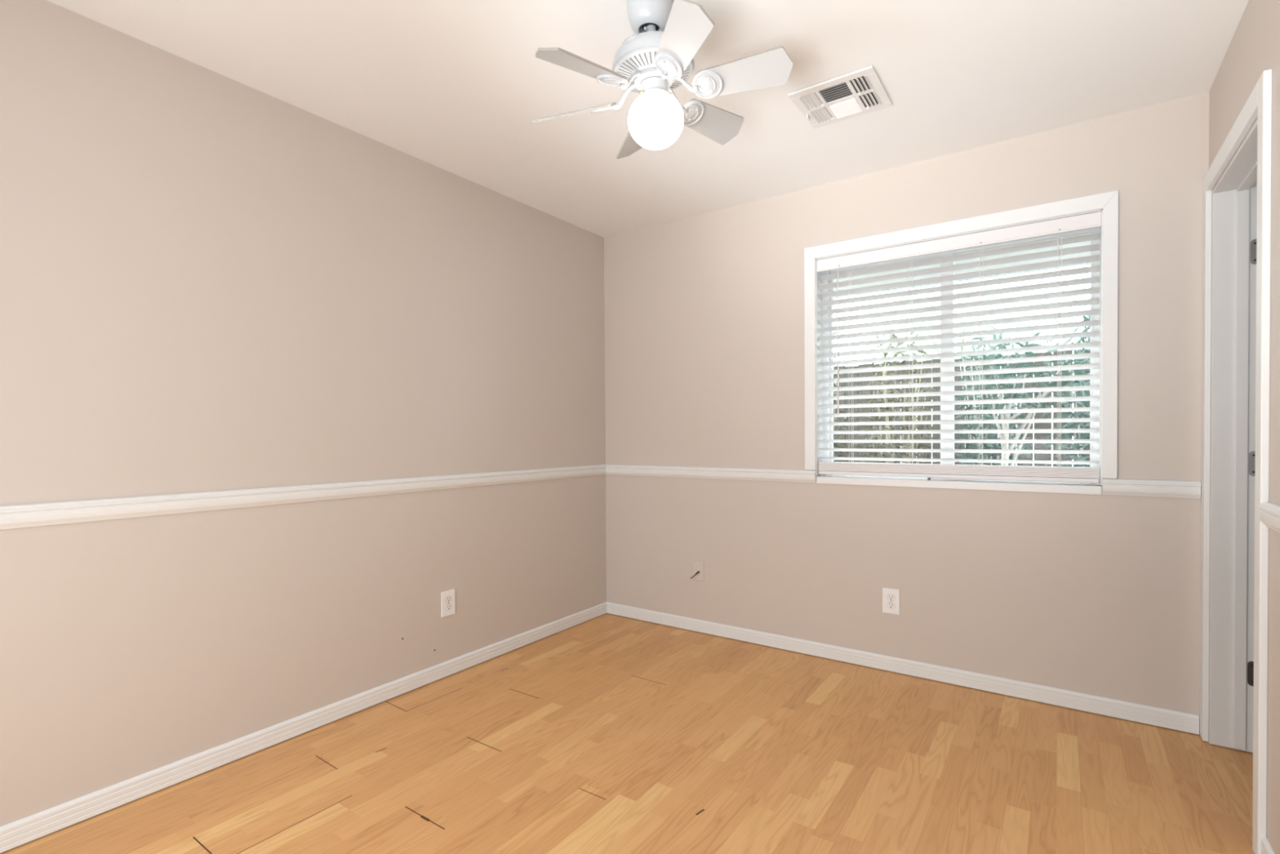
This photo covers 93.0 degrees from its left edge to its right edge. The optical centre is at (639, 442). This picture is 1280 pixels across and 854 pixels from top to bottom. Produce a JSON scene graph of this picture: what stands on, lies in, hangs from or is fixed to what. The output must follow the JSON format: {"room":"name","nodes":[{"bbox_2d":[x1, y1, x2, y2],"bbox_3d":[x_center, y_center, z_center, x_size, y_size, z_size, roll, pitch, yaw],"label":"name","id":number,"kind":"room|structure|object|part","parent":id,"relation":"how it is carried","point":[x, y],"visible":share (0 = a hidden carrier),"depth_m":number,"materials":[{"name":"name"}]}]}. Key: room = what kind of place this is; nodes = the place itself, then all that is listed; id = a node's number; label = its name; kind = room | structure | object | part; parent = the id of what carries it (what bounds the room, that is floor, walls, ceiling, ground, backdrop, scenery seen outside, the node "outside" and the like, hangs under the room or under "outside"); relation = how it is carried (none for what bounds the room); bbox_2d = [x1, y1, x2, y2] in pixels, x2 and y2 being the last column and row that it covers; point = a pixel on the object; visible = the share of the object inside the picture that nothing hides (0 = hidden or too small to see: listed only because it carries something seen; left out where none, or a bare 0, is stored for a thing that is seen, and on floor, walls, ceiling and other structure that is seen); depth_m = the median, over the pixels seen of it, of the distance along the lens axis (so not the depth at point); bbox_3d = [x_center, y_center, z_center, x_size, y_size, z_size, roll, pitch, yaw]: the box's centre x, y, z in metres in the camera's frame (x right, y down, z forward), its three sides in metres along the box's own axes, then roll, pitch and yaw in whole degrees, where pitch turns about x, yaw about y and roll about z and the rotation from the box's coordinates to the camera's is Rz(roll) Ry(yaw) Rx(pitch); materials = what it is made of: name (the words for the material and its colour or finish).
{"room":"empty bedroom","nodes":[
{"label":"empty bedroom","id":0,"kind":"room"},
{"bbox_2d":[0,0,606,826],"bbox_3d":[-1.248,-0.046,2.584,0.120,2.520,3.730,0,1,35],"label":"wall","id":1,"kind":"structure","parent":0,"point":[211,281],"depth_m":2.21,"materials":[{"name":"beige paint"}]},
{"bbox_2d":[0,464,605,529],"bbox_3d":[-1.200,0.195,2.530,0.022,0.066,3.450,0,1,35],"label":"chair rail","id":2,"kind":"object","parent":1,"relation":"attached to","point":[16,516],"visible":1,"depth_m":2.19,"materials":[{"name":"white paint"}]},
{"bbox_2d":[0,601,606,853],"bbox_3d":[-1.199,1.094,2.545,0.012,0.070,3.450,0,1,35],"label":"baseboard","id":3,"kind":"structure","parent":1,"relation":"attached to","point":[17,833],"depth_m":2.20,"materials":[{"name":"white paint"}]},
{"bbox_2d":[440,588,455,617],"bbox_3d":[-0.928,0.774,2.937,0.007,0.123,0.080,0,1,35],"label":"wall outlet","id":4,"kind":"object","parent":1,"relation":"attached to","point":[447,597],"visible":1,"depth_m":2.93,"materials":[{"name":"white plastic"}]},
{"bbox_2d":[445,604,451,610],"bbox_3d":[-0.925,0.793,2.936,0.002,0.027,0.034,0,1,35],"label":"receptacle","id":5,"kind":"object","parent":4,"relation":"attached to","point":[448,606],"depth_m":2.93,"materials":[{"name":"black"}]},
{"bbox_2d":[445,595,451,602],"bbox_3d":[-0.925,0.754,2.935,0.002,0.030,0.037,0,1,35],"label":"receptacle","id":6,"kind":"object","parent":4,"relation":"attached to","point":[448,597],"depth_m":2.93,"materials":[{"name":"white plastic"}]},
{"bbox_2d":[0,613,1254,853],"bbox_3d":[0.253,1.183,1.113,4.270,0.080,4.150,0,1,35],"label":"floor","id":7,"kind":"structure","parent":0,"point":[606,733],"depth_m":2.08,"materials":[{"name":"laminate"}]},
{"bbox_2d":[46,0,1248,237],"bbox_3d":[0.283,-1.347,1.146,4.270,0.100,4.310,0,1,35],"label":"ceiling","id":8,"kind":"structure","parent":0,"point":[458,87],"depth_m":2.15,"materials":[{"name":"paint"}]},
{"bbox_2d":[531,0,792,159],"bbox_3d":[0.043,-1.084,1.772,0.784,0.437,0.690,-1,1,-43],"label":"ceiling fan","id":9,"kind":"object","parent":8,"relation":"hanging from","point":[654,61],"visible":1,"depth_m":1.71,"materials":[{"name":"white plastic"}]},
{"bbox_3d":[-0.205,-1.001,1.850,0.267,0.063,0.094,0,1,15],"label":"blade","id":10,"kind":"part","parent":9,"relation":"part of","materials":[{"name":"white laminate"}]},
{"bbox_3d":[-0.155,-0.992,1.607,0.143,0.038,0.266,-2,3,35],"label":"blade","id":11,"kind":"part","parent":9,"relation":"part of","materials":[{"name":"white laminate"}]},
{"bbox_3d":[-0.013,-1.020,2.026,0.097,0.056,0.267,0,1,-12],"label":"blade","id":12,"kind":"part","parent":9,"relation":"part of","materials":[{"name":"white laminate"}]},
{"bbox_2d":[613,46,693,93],"bbox_3d":[0.039,-1.075,1.770,0.233,0.031,0.233,0,1,35],"label":"motor","id":13,"kind":"object","parent":9,"relation":"attached to","point":[628,61],"depth_m":1.72,"materials":[{"name":"white metal"}]},
{"bbox_3d":[0.046,-0.936,1.776,0.163,0.141,0.163,-1,3,35],"label":"lamp shade","id":14,"kind":"part","parent":9,"relation":"part of","materials":[{"name":"white glass"}]},
{"bbox_3d":[0.102,-1.006,1.520,0.099,0.053,0.267,-1,1,-14],"label":"blade","id":15,"kind":"part","parent":9,"relation":"part of","materials":[{"name":"white laminate"}]},
{"bbox_3d":[0.228,-1.034,1.953,0.267,0.065,0.096,-1,1,-42],"label":"blade","id":16,"kind":"part","parent":9,"relation":"part of","materials":[{"name":"white laminate"}]},
{"bbox_3d":[0.290,-1.029,1.696,0.267,0.056,0.100,0,1,19],"label":"blade","id":17,"kind":"part","parent":9,"relation":"part of","materials":[{"name":"white laminate"}]},
{"bbox_2d":[787,65,892,128],"bbox_3d":[0.766,-1.301,2.314,0.306,0.027,0.302,0,1,35],"label":"ceiling vent","id":18,"kind":"object","parent":8,"relation":"in","point":[861,91],"visible":1,"depth_m":2.30,"materials":[{"name":"white metal"}]},
{"bbox_2d":[604,91,1208,734],"bbox_3d":[1.524,-0.066,2.833,4.150,2.520,0.160,0,1,35],"label":"wall","id":19,"kind":"structure","parent":0,"point":[1099,595],"depth_m":2.88,"materials":[{"name":"beige paint"}]},
{"bbox_2d":[690,560,703,581],"bbox_3d":[0.332,0.750,3.548,0.072,0.116,0.046,0,1,35],"label":"cable plate","id":20,"kind":"object","parent":19,"relation":"attached to","point":[698,566],"visible":1,"depth_m":3.56,"materials":[{"name":"beige plastic"}]},
{"bbox_2d":[882,587,899,614],"bbox_3d":[1.222,0.770,2.954,0.080,0.123,0.007,0,1,35],"label":"wall outlet","id":21,"kind":"object","parent":19,"relation":"attached to","point":[891,597],"visible":1,"depth_m":2.95,"materials":[{"name":"white plastic"}]},
{"bbox_2d":[886,601,894,608],"bbox_3d":[1.221,0.789,2.953,0.037,0.030,0.001,0,1,35],"label":"receptacle","id":22,"kind":"object","parent":21,"relation":"attached to","point":[890,605],"depth_m":2.95,"materials":[{"name":"white plastic"}]},
{"bbox_2d":[886,593,894,600],"bbox_3d":[1.220,0.750,2.952,0.037,0.030,0.001,0,1,35],"label":"receptacle","id":23,"kind":"object","parent":21,"relation":"attached to","point":[890,597],"depth_m":2.95,"materials":[{"name":"white plastic"}]},
{"bbox_2d":[606,601,1199,734],"bbox_3d":[0.958,1.074,3.140,2.874,0.070,0.012,0,1,35],"label":"baseboard","id":24,"kind":"structure","parent":19,"relation":"attached to","point":[1168,718],"depth_m":2.83,"materials":[{"name":"white paint"}]},
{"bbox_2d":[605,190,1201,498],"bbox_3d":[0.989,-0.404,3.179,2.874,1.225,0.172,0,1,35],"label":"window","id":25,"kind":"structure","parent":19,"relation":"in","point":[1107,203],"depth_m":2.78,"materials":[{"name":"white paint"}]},
{"bbox_3d":[0.887,-0.437,3.161,0.057,1.154,0.017,0,1,35],"label":"casing","id":26,"kind":"part","parent":25,"relation":"part of","materials":[{"name":"white paint"}]},
{"bbox_3d":[1.261,-0.389,3.075,0.592,1.074,0.024,0,1,35],"label":"sash","id":27,"kind":"part","parent":25,"relation":"part of","materials":[{"name":"glass"}]},
{"bbox_2d":[817,211,1101,483],"bbox_3d":[1.416,-0.385,2.836,1.172,1.119,0.070,0,1,35],"label":"window blind","id":28,"kind":"object","parent":25,"relation":"attached to","point":[1090,220],"visible":1,"depth_m":2.78,"materials":[{"name":"white plastic"}]},
{"bbox_3d":[1.074,-0.372,3.084,0.014,1.069,0.052,0,1,35],"label":"ladder cord","id":29,"kind":"part","parent":28,"relation":"part of","materials":[{"name":"white fabric"}]},
{"bbox_3d":[1.308,-0.371,2.921,0.014,1.069,0.052,0,1,35],"label":"ladder cord","id":30,"kind":"part","parent":28,"relation":"part of","materials":[{"name":"white fabric"}]},
{"bbox_3d":[1.423,0.154,2.851,1.166,0.018,0.052,0,1,35],"label":"rail","id":31,"kind":"part","parent":28,"relation":"part of","materials":[{"name":"white plastic"}]},
{"bbox_3d":[1.550,-0.370,2.753,0.014,1.069,0.052,0,1,35],"label":"ladder cord","id":32,"kind":"part","parent":28,"relation":"part of","materials":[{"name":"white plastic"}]},
{"bbox_3d":[1.788,-0.370,2.588,0.014,1.069,0.052,0,1,35],"label":"ladder cord","id":33,"kind":"part","parent":28,"relation":"part of","materials":[{"name":"white fabric"}]},
{"bbox_3d":[1.431,0.193,2.861,1.182,0.036,0.107,0,1,35],"label":"sill","id":34,"kind":"part","parent":25,"relation":"part of","materials":[{"name":"white paint"}]},
{"bbox_3d":[1.389,-0.983,2.803,1.288,0.062,0.017,0,1,35],"label":"casing","id":35,"kind":"part","parent":25,"relation":"part of","materials":[{"name":"white paint"}]},
{"bbox_3d":[1.686,-0.388,2.748,0.587,1.074,0.024,0,1,35],"label":"sash","id":36,"kind":"part","parent":25,"relation":"part of","materials":[{"name":"glass"}]},
{"bbox_3d":[1.902,-0.434,2.456,0.049,1.154,0.017,0,1,35],"label":"casing","id":37,"kind":"part","parent":25,"relation":"part of","materials":[{"name":"white paint"}]},
{"bbox_2d":[833,233,1090,298],"bbox_3d":[1.727,-1.103,3.253,8.000,0.298,0.790,0,1,35],"label":"eave","id":38,"kind":"object","parent":19,"relation":"attached to","point":[1083,243],"visible":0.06,"depth_m":3.44,"materials":[{"name":"paint"}]},
{"bbox_2d":[1208,0,1279,853],"bbox_3d":[1.222,-0.079,0.845,0.135,2.440,3.450,0,1,35],"label":"wall","id":39,"kind":"structure","parent":0,"point":[1254,48],"depth_m":1.59,"materials":[{"name":"beige paint"}]},
{"bbox_2d":[1199,69,1272,853],"bbox_3d":[2.246,0.065,1.723,0.852,2.112,0.842,0,1,35],"label":"door frame","id":40,"kind":"structure","parent":39,"relation":"in","point":[1237,289],"depth_m":2.19,"materials":[{"name":"white paint"}]},
{"bbox_3d":[2.125,0.059,2.280,0.018,2.112,0.064,0,1,35],"label":"casing","id":41,"kind":"part","parent":40,"relation":"part of","materials":[{"name":"white paint"}]},
{"bbox_3d":[1.896,-0.959,1.946,0.018,0.066,0.720,0,1,35],"label":"casing","id":42,"kind":"part","parent":40,"relation":"part of","materials":[{"name":"white paint"}]},
{"bbox_3d":[1.680,0.070,1.639,0.018,2.112,0.058,0,1,35],"label":"casing","id":43,"kind":"part","parent":40,"relation":"part of","materials":[{"name":"white paint"}]},
{"bbox_2d":[1260,836,1275,853],"bbox_3d":[0.928,1.107,0.556,0.012,0.070,2.608,0,1,35],"label":"baseboard","id":44,"kind":"structure","parent":39,"relation":"attached to","point":[1265,846],"depth_m":1.60,"materials":[{"name":"white paint"}]},
{"bbox_2d":[1257,502,1279,533],"bbox_3d":[0.918,0.208,0.547,0.022,0.066,2.608,0,1,35],"label":"chair rail","id":45,"kind":"object","parent":39,"relation":"attached to","point":[1269,514],"visible":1,"depth_m":1.55,"materials":[{"name":"white paint"}]},
{"label":"outside","id":46,"kind":"structure","parent":0,"visible":0},
{"bbox_3d":[6.033,1.214,9.463,20.000,0.180,15.840,0,1,35],"label":"ground","id":47,"kind":"structure","parent":46,"visible":0},
{"bbox_2d":[833,330,860,462],"bbox_3d":[1.625,0.074,5.532,0.699,2.315,0.907,0,1,35],"label":"shrub","id":48,"kind":"object","parent":47,"relation":"on","point":[836,428],"visible":0.05,"depth_m":5.52,"materials":[{"name":"green plant"}]},
{"bbox_2d":[853,328,937,463],"bbox_3d":[2.125,0.133,5.078,0.666,2.203,0.909,0,1,35],"label":"shrub","id":49,"kind":"object","parent":47,"relation":"on","point":[917,436],"visible":0.34,"depth_m":4.96,"materials":[{"name":"green plant"}]},
{"bbox_3d":[2.150,0.203,5.086,0.442,2.062,0.555,0,1,10],"label":"stem","id":50,"kind":"part","parent":49,"relation":"part of","materials":[{"name":"beige plant"}]},
{"bbox_2d":[833,348,1089,466],"bbox_3d":[3.074,0.169,6.069,11.006,2.030,0.062,0,1,35],"label":"fence","id":51,"kind":"object","parent":47,"relation":"on","point":[1041,456],"visible":0.06,"depth_m":6.10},
{"bbox_2d":[866,272,1063,418],"bbox_3d":[5.414,-0.960,10.418,2.758,4.251,2.698,0,1,-11],"label":"tree","id":52,"kind":"object","parent":47,"relation":"on","point":[1019,283],"visible":0.21,"depth_m":10.00,"materials":[{"name":"green plant"}]},
{"bbox_2d":[954,324,1034,466],"bbox_3d":[2.801,0.138,4.859,0.898,2.191,0.680,-1,1,-40],"label":"shrub","id":53,"kind":"object","parent":47,"relation":"on","point":[986,416],"visible":0.3,"depth_m":4.77,"materials":[{"name":"green plant"}]},
{"bbox_3d":[2.771,0.243,4.847,0.502,1.981,0.507,-1,1,-22],"label":"stem","id":54,"kind":"part","parent":53,"relation":"part of","materials":[{"name":"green plant"}]},
{"bbox_2d":[954,331,1089,465],"bbox_3d":[2.380,0.291,3.776,0.656,1.953,0.717,0,1,-12],"label":"tree","id":55,"kind":"object","parent":47,"relation":"on","point":[1046,363],"visible":0.52,"depth_m":3.78,"materials":[{"name":"green plant"}]},
{"bbox_2d":[1041,305,1090,466],"bbox_3d":[3.296,0.103,4.360,0.696,2.265,0.936,0,1,35],"label":"shrub","id":56,"kind":"object","parent":47,"relation":"on","point":[1064,404],"visible":0.12,"depth_m":4.36,"materials":[{"name":"green plant"}]},
{"bbox_3d":[3.378,0.191,4.416,0.420,2.087,0.472,0,1,35],"label":"stem","id":57,"kind":"part","parent":56,"relation":"part of","materials":[{"name":"green plant"}]},
{"bbox_2d":[1048,264,1090,349],"bbox_3d":[6.427,-0.757,6.666,3.378,3.929,2.586,0,1,35],"label":"tree","id":58,"kind":"object","parent":47,"relation":"on","point":[1086,275],"visible":0.02,"depth_m":7.38,"materials":[{"name":"green plant"}]}
]}

